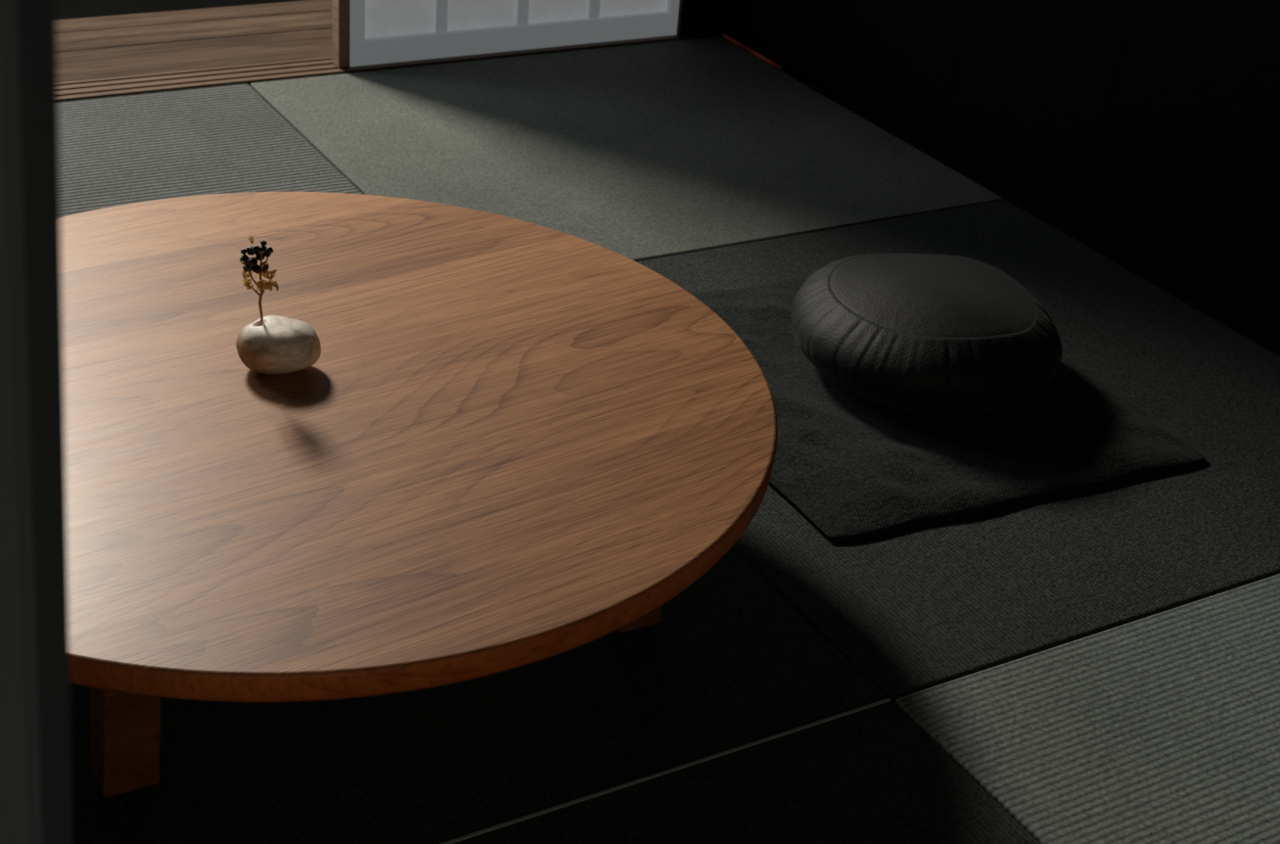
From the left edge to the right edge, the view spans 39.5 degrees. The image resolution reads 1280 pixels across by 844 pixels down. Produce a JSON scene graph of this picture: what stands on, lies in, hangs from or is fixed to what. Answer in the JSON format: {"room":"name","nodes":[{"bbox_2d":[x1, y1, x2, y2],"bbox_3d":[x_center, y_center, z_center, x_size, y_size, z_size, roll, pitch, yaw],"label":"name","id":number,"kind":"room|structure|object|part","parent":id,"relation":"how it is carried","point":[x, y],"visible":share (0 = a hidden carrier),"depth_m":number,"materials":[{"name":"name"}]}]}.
{"room":"japanese tatami room","nodes":[
{"label":"japanese tatami room","id":0,"kind":"room"},
{"bbox_2d":[56,0,332,82],"bbox_3d":[-1.552,-0.467,2.665,4.400,0.056,0.332,-12,34,-28],"label":"floor","id":1,"kind":"structure","parent":0,"point":[146,43],"depth_m":3.08,"materials":[{"name":"brown wood"}]},
{"bbox_2d":[721,0,1279,344],"bbox_3d":[1.202,-0.918,1.433,0.097,2.422,4.150,-12,34,-28],"label":"wall","id":2,"kind":"structure","parent":0,"point":[1150,129],"depth_m":2.53,"materials":[{"name":"black paint"}]},
{"bbox_2d":[57,35,680,102],"bbox_3d":[-1.258,-0.420,2.614,3.042,0.053,0.074,-12,34,-28],"label":"door track","id":3,"kind":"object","parent":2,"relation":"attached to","point":[77,90],"depth_m":2.93,"materials":[{"name":"brown wood"}]},
{"bbox_2d":[349,0,679,66],"bbox_3d":[-0.141,-1.461,2.701,0.642,1.846,0.024,-12,34,-28],"label":"door","id":4,"kind":"structure","parent":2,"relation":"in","point":[382,31],"depth_m":3.10,"materials":[{"name":"paper"}]},
{"bbox_2d":[676,0,725,40],"bbox_3d":[0.163,-1.535,2.897,0.092,1.882,0.097,-12,34,-28],"label":"trim","id":5,"kind":"structure","parent":2,"relation":"attached to","point":[697,19],"depth_m":3.29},
{"bbox_2d":[723,34,781,68],"bbox_3d":[0.204,-0.675,3.253,0.005,0.003,0.190,-12,34,-28],"label":"trim","id":6,"kind":"structure","parent":2,"relation":"attached to","point":[724,35],"depth_m":3.25,"materials":[{"name":"brown"}]},
{"bbox_2d":[793,72,1279,356],"bbox_3d":[1.136,0.187,1.880,0.010,0.010,3.450,-12,34,-28],"label":"baseboard","id":7,"kind":"structure","parent":2,"relation":"attached to","point":[1187,297],"depth_m":2.64,"materials":[{"name":"brown wood"}]},
{"bbox_3d":[-0.769,0.731,0.743,5.100,0.078,4.380,-12,34,-28],"label":"floor","id":8,"kind":"structure","parent":0,"visible":0},
{"bbox_2d":[0,0,72,843],"bbox_3d":[-0.242,-0.301,0.286,0.414,2.199,0.030,5,29,0],"label":"door","id":9,"kind":"structure","parent":8,"relation":"on","point":[36,805],"depth_m":0.45,"materials":[{"name":"black wood"}]},
{"bbox_2d":[57,83,363,217],"bbox_3d":[-0.827,-0.267,2.391,0.911,0.022,0.820,-12,34,-28],"label":"mat","id":10,"kind":"object","parent":8,"relation":"on","point":[129,149],"visible":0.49,"depth_m":2.63,"materials":[{"name":"grey wicker"}]},
{"bbox_2d":[69,547,886,843],"bbox_3d":[-0.394,0.134,1.754,0.911,0.022,0.911,-12,34,-28],"label":"mat","id":11,"kind":"object","parent":8,"relation":"on","point":[728,662],"visible":0.23,"depth_m":1.53,"materials":[{"name":"black wicker"}]},
{"bbox_2d":[60,191,777,797],"bbox_3d":[-0.318,0.052,1.672,0.873,0.214,0.873,-12,34,-28],"label":"round table","id":12,"kind":"object","parent":11,"relation":"on","point":[508,443],"visible":0.91,"depth_m":1.52,"materials":[{"name":"brown wood"}]},
{"bbox_3d":[-0.408,0.206,1.413,0.058,0.185,0.046,-12,34,-28],"label":"leg","id":13,"kind":"part","parent":12,"relation":"part of","materials":[{"name":"brown wood"}]},
{"bbox_2d":[235,315,320,373],"bbox_3d":[-0.328,-0.070,1.619,0.073,0.046,0.067,-12,34,-28],"label":"stone vase","id":14,"kind":"object","parent":12,"relation":"on","point":[282,344],"visible":1,"depth_m":1.60,"materials":[{"name":"beige stone"}]},
{"bbox_2d":[239,235,278,325],"bbox_3d":[-0.341,-0.117,1.590,0.040,0.106,0.022,14,31,15],"label":"sprig","id":15,"kind":"object","parent":14,"relation":"on","point":[251,264],"visible":0.99,"depth_m":1.58,"materials":[{"name":"brown plant"}]},
{"bbox_3d":[-0.338,-0.116,1.593,0.007,0.100,0.003,9,30,6],"label":"stem","id":16,"kind":"part","parent":15,"relation":"part of","materials":[{"name":"brown plant"}]},
{"bbox_3d":[-0.008,0.106,1.656,0.058,0.185,0.046,-12,34,-28],"label":"leg","id":17,"kind":"part","parent":12,"relation":"part of","materials":[{"name":"brown wood"}]},
{"bbox_2d":[250,36,1005,261],"bbox_3d":[-0.038,-0.437,2.820,0.911,0.022,0.820,-12,34,-28],"label":"mat","id":18,"kind":"object","parent":8,"relation":"on","point":[648,151],"visible":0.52,"depth_m":2.79,"materials":[{"name":"grey wicker"}]},
{"bbox_2d":[439,697,1040,843],"bbox_3d":[0.062,0.556,1.084,0.911,0.023,0.912,-12,34,-28],"label":"mat","id":19,"kind":"object","parent":8,"relation":"on","point":[868,773],"visible":1,"depth_m":1.49,"materials":[{"name":"grey wicker"}]},
{"bbox_2d":[637,200,1279,702],"bbox_3d":[0.395,-0.036,2.184,0.911,0.022,0.911,-12,34,-28],"label":"mat","id":20,"kind":"object","parent":8,"relation":"on","point":[920,605],"visible":0.51,"depth_m":1.93,"materials":[{"name":"grey wicker"}]},
{"bbox_2d":[691,277,1204,536],"bbox_3d":[0.303,-0.061,2.154,0.529,0.035,0.576,-10,33,-25],"label":"zabuton","id":21,"kind":"object","parent":20,"relation":"on","point":[853,464],"visible":0.5,"depth_m":2.01,"materials":[{"name":"fabric"}]},
{"bbox_2d":[791,252,1062,415],"bbox_3d":[0.340,-0.118,2.125,0.321,0.126,0.321,-12,34,-28],"label":"zafu","id":22,"kind":"object","parent":21,"relation":"on","point":[933,334],"visible":1,"depth_m":2.03,"materials":[{"name":"fabric"}]},
{"bbox_3d":[0.345,-0.160,2.102,0.243,0.030,0.243,-12,34,-28],"label":"panel","id":23,"kind":"part","parent":22,"relation":"part of","materials":[{"name":"fabric"}]},
{"bbox_2d":[894,573,1279,843],"bbox_3d":[0.851,0.387,1.514,0.911,0.022,0.911,-12,34,-28],"label":"mat","id":24,"kind":"object","parent":8,"relation":"on","point":[1164,727],"visible":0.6,"depth_m":1.61,"materials":[{"name":"grey wicker"}]},
{"bbox_3d":[-1.861,-1.328,1.650,4.834,2.422,0.095,-12,34,-28],"label":"wall","id":25,"kind":"structure","parent":0,"visible":0},
{"bbox_2d":[332,0,350,68],"bbox_3d":[-0.427,-1.404,2.544,0.020,1.856,0.030,-12,34,-28],"label":"trim","id":26,"kind":"structure","parent":25,"relation":"attached to","point":[341,8],"depth_m":2.96,"materials":[{"name":"brown wood"}]},
{"label":"outside","id":27,"kind":"structure","parent":0,"visible":0},
{"bbox_2d":[55,0,306,20],"bbox_3d":[-2.646,-1.077,4.430,10.000,0.080,3.870,-12,34,-28],"label":"ground","id":28,"kind":"structure","parent":27,"point":[65,9],"depth_m":4.54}
]}

